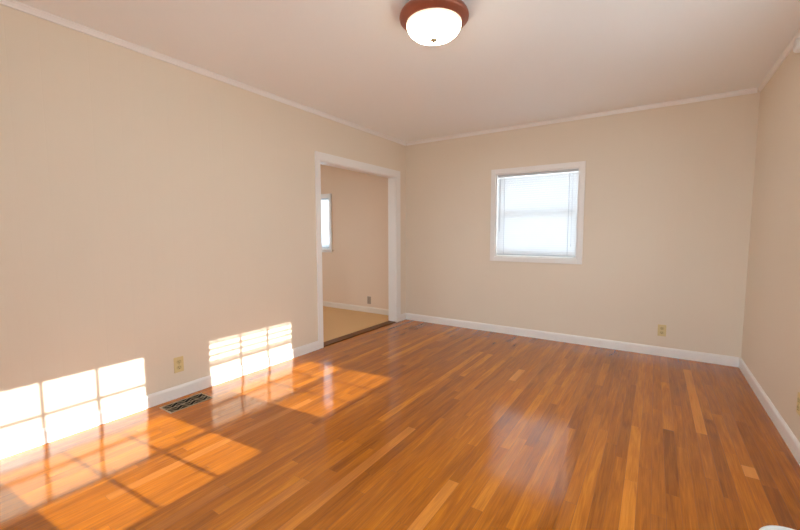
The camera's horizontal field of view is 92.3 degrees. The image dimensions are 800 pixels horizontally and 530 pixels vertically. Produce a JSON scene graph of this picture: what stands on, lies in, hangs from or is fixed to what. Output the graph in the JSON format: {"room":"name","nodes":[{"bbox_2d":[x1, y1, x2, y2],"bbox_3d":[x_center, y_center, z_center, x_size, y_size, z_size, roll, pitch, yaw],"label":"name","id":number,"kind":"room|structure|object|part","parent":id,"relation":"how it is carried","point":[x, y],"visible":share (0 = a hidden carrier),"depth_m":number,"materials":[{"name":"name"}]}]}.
{"room":"empty living room","nodes":[
{"label":"empty living room","id":0,"kind":"room"},
{"bbox_2d":[0,4,405,441],"bbox_3d":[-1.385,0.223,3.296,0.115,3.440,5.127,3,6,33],"label":"wall","id":1,"kind":"structure","parent":0,"point":[154,212],"depth_m":2.58,"materials":[{"name":"beige paint"}]},
{"bbox_2d":[174,356,183,372],"bbox_3d":[-1.636,0.737,2.844,0.009,0.115,0.070,3,6,33],"label":"wall outlet","id":2,"kind":"object","parent":1,"relation":"attached to","point":[178,361],"visible":1,"depth_m":2.84,"materials":[{"name":"brown plastic"}]},
{"bbox_2d":[0,313,405,458],"bbox_3d":[-1.330,0.898,3.316,0.014,0.090,5.127,3,6,33],"label":"baseboard","id":3,"kind":"structure","parent":1,"relation":"attached to","point":[24,442],"depth_m":2.61,"materials":[{"name":"white paint"}]},
{"bbox_2d":[0,0,405,145],"bbox_3d":[-1.331,-1.471,3.121,0.020,0.036,5.127,3,6,33],"label":"trim","id":4,"kind":"structure","parent":1,"relation":"attached to","point":[13,4],"depth_m":2.65,"materials":[{"name":"white paint"}]},
{"bbox_2d":[315,151,400,348],"bbox_3d":[-0.480,-0.189,4.634,0.143,2.040,1.554,3,6,33],"label":"door frame","id":5,"kind":"structure","parent":1,"relation":"in","point":[394,227],"depth_m":5.02,"materials":[{"name":"white paint"}]},
{"bbox_3d":[-0.837,-0.093,3.985,0.014,1.956,0.068,3,6,33],"label":"casing","id":6,"kind":"part","parent":5,"relation":"part of","materials":[{"name":"white paint"}]},
{"bbox_3d":[-0.428,-1.161,4.519,0.014,0.084,1.554,3,6,33],"label":"head casing","id":7,"kind":"part","parent":5,"relation":"part of","materials":[{"name":"white paint"}]},
{"bbox_3d":[-0.130,-0.200,5.281,0.014,1.956,0.091,3,6,33],"label":"casing","id":8,"kind":"part","parent":5,"relation":"part of","materials":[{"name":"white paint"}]},
{"bbox_3d":[-0.022,-0.195,5.210,0.014,1.956,0.091,3,6,33],"label":"casing","id":9,"kind":"part","parent":5,"relation":"part of","materials":[{"name":"white paint"}]},
{"bbox_2d":[324,321,394,346],"bbox_3d":[-0.487,0.824,4.708,0.111,0.012,1.379,3,6,33],"label":"trim","id":10,"kind":"structure","parent":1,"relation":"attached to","point":[380,325],"depth_m":4.63,"materials":[{"name":"brown wood"}]},
{"bbox_2d":[320,164,388,308],"bbox_3d":[-1.225,-0.530,6.373,3.300,2.440,0.140,3,6,33],"label":"wall","id":11,"kind":"structure","parent":0,"point":[356,269],"depth_m":5.93,"materials":[{"name":"beige paint"}]},
{"bbox_2d":[321,193,333,252],"bbox_3d":[-1.472,-0.698,6.493,1.020,0.945,0.190,3,6,33],"label":"window","id":12,"kind":"structure","parent":11,"relation":"in","point":[329,249],"depth_m":6.20,"materials":[{"name":"white paint"}]},
{"bbox_2d":[321,198,328,247],"bbox_3d":[-1.484,-0.689,6.476,0.826,0.835,0.044,3,6,33],"label":"window blind","id":13,"kind":"object","parent":12,"relation":"attached to","point":[324,208],"visible":0.17,"depth_m":6.32,"materials":[{"name":"grey"}]},
{"bbox_2d":[323,301,388,314],"bbox_3d":[-1.265,0.646,6.404,3.300,0.090,0.014,3,6,33],"label":"baseboard","id":14,"kind":"structure","parent":11,"relation":"attached to","point":[325,303],"depth_m":6.01,"materials":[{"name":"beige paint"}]},
{"bbox_2d":[367,296,370,303],"bbox_3d":[-0.472,0.538,5.872,0.070,0.115,0.009,3,6,33],"label":"wall outlet","id":15,"kind":"object","parent":11,"relation":"attached to","point":[368,297],"visible":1,"depth_m":5.87,"materials":[{"name":"beige plastic"}]},
{"bbox_2d":[323,306,388,341],"bbox_3d":[-2.186,0.834,5.253,3.330,0.106,3.250,3,6,33],"label":"floor","id":16,"kind":"structure","parent":0,"point":[337,322],"depth_m":5.28,"materials":[{"name":"beige carpet"}]},
{"bbox_2d":[0,319,799,529],"bbox_3d":[0.209,1.074,2.308,3.765,0.100,5.407,3,6,33],"label":"floor","id":17,"kind":"structure","parent":0,"point":[406,424],"depth_m":2.14,"materials":[{"name":"brown wood"}]},
{"bbox_2d":[159,393,212,413],"bbox_3d":[-1.528,0.987,2.759,0.156,0.004,0.300,3,6,33],"label":"floor vent","id":18,"kind":"object","parent":17,"relation":"in","point":[176,406],"visible":1,"depth_m":2.75,"materials":[{"name":"beige metal"}]},
{"bbox_2d":[162,394,206,410],"bbox_3d":[-1.528,0.987,2.759,0.143,0.003,0.284,3,6,33],"label":"grille","id":19,"kind":"object","parent":18,"relation":"attached to","point":[198,398],"depth_m":2.75,"materials":[{"name":"black metal"}]},
{"bbox_2d":[759,525,793,529],"bbox_3d":[1.351,1.029,1.295,0.221,0.150,0.221,3,6,33],"label":"plastic tub","id":20,"kind":"object","parent":17,"relation":"on","point":[770,527],"visible":1,"depth_m":1.39,"materials":[{"name":"white plastic"}]},
{"bbox_2d":[14,0,799,142],"bbox_3d":[0.170,-1.470,2.124,3.850,0.120,5.407,3,6,33],"label":"ceiling","id":21,"kind":"structure","parent":0,"point":[512,62],"depth_m":2.60,"materials":[{"name":"white paint"}]},
{"bbox_2d":[399,0,468,45],"bbox_3d":[0.187,-1.322,2.126,0.382,0.175,0.382,3,6,33],"label":"ceiling light","id":22,"kind":"object","parent":21,"relation":"attached to","point":[427,22],"visible":1,"depth_m":2.03,"materials":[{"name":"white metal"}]},
{"bbox_3d":[0.187,-1.295,2.128,0.305,0.090,0.305,3,6,33],"label":"lamp shade","id":23,"kind":"part","parent":22,"relation":"part of","materials":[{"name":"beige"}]},
{"bbox_2d":[406,91,759,357],"bbox_3d":[1.673,-0.372,4.385,3.735,2.440,0.140,3,6,33],"label":"wall","id":24,"kind":"structure","parent":0,"point":[668,198],"depth_m":3.93,"materials":[{"name":"beige paint"}]},
{"bbox_2d":[490,161,585,263],"bbox_3d":[1.565,-0.578,4.429,1.028,1.092,0.158,3,6,33],"label":"window","id":25,"kind":"structure","parent":24,"relation":"in","point":[581,165],"depth_m":4.34,"materials":[{"name":"white paint"}]},
{"bbox_3d":[1.594,-0.821,4.453,0.892,0.474,0.032,3,6,33],"label":"sash","id":26,"kind":"part","parent":25,"relation":"part of","materials":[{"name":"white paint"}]},
{"bbox_2d":[497,169,578,256],"bbox_3d":[1.545,-0.580,4.397,0.884,0.947,0.044,3,6,33],"label":"window blind","id":27,"kind":"object","parent":25,"relation":"attached to","point":[520,231],"visible":1,"depth_m":4.38,"materials":[{"name":"grey plastic"}]},
{"bbox_3d":[1.244,-0.590,4.589,0.006,0.917,0.002,3,6,33],"label":"ladder cord","id":28,"kind":"part","parent":27,"relation":"part of","materials":[{"name":"white fabric"}]},
{"bbox_3d":[1.550,-0.115,4.442,0.884,0.014,0.020,3,6,33],"label":"rail","id":29,"kind":"part","parent":27,"relation":"part of","materials":[{"name":"grey plastic"}]},
{"bbox_3d":[1.548,-1.038,4.367,0.884,0.028,0.028,3,6,33],"label":"head rail","id":30,"kind":"part","parent":27,"relation":"part of","materials":[{"name":"grey"}]},
{"bbox_3d":[1.839,-0.558,4.196,0.006,0.917,0.002,3,6,33],"label":"ladder cord","id":31,"kind":"part","parent":27,"relation":"part of","materials":[{"name":"white fabric"}]},
{"bbox_3d":[1.576,-0.350,4.463,0.892,0.497,0.032,3,6,33],"label":"sash","id":32,"kind":"part","parent":25,"relation":"part of","materials":[{"name":"white paint"}]},
{"bbox_2d":[406,313,738,366],"bbox_3d":[1.574,0.801,4.455,3.567,0.090,0.014,3,6,33],"label":"baseboard","id":33,"kind":"structure","parent":24,"relation":"attached to","point":[733,361],"depth_m":4.13,"materials":[{"name":"white paint"}]},
{"bbox_2d":[406,88,757,145],"bbox_3d":[1.569,-1.568,4.259,3.555,0.036,0.020,3,6,33],"label":"trim","id":34,"kind":"structure","parent":24,"relation":"attached to","point":[748,91],"depth_m":3.93,"materials":[{"name":"white paint"}]},
{"bbox_2d":[657,324,666,336],"bbox_3d":[2.575,0.644,3.780,0.070,0.115,0.009,3,6,33],"label":"wall outlet","id":35,"kind":"object","parent":24,"relation":"attached to","point":[661,328],"visible":1,"depth_m":3.78,"materials":[{"name":"brown plastic"}]},
{"bbox_2d":[741,49,799,441],"bbox_3d":[1.679,-0.108,1.149,0.140,2.440,5.267,3,6,33],"label":"wall","id":36,"kind":"structure","parent":0,"point":[770,351],"depth_m":2.62,"materials":[{"name":"beige paint"}]},
{"bbox_2d":[739,358,799,465],"bbox_3d":[1.656,1.055,1.345,0.014,0.090,5.127,3,6,33],"label":"baseboard","id":37,"kind":"structure","parent":36,"relation":"attached to","point":[790,439],"depth_m":2.46,"materials":[{"name":"white paint"}]},
{"bbox_2d":[758,29,799,91],"bbox_3d":[1.650,-1.315,1.153,0.020,0.036,5.127,3,6,33],"label":"trim","id":38,"kind":"structure","parent":36,"relation":"attached to","point":[789,47],"depth_m":2.74,"materials":[{"name":"white paint"}]},
{"bbox_2d":[793,37,799,52],"bbox_3d":[2.440,-1.350,2.361,0.034,0.090,0.090,3,6,33],"label":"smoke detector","id":39,"kind":"object","parent":36,"relation":"attached to","point":[796,46],"visible":1,"depth_m":2.35,"materials":[{"name":"white plastic"}]},
{"bbox_2d":[796,392,799,415],"bbox_3d":[2.160,0.753,2.080,0.009,0.115,0.070,3,6,33],"label":"wall outlet","id":40,"kind":"object","parent":36,"relation":"attached to","point":[798,395],"visible":1,"depth_m":2.08,"materials":[{"name":"brown plastic"}]}
]}

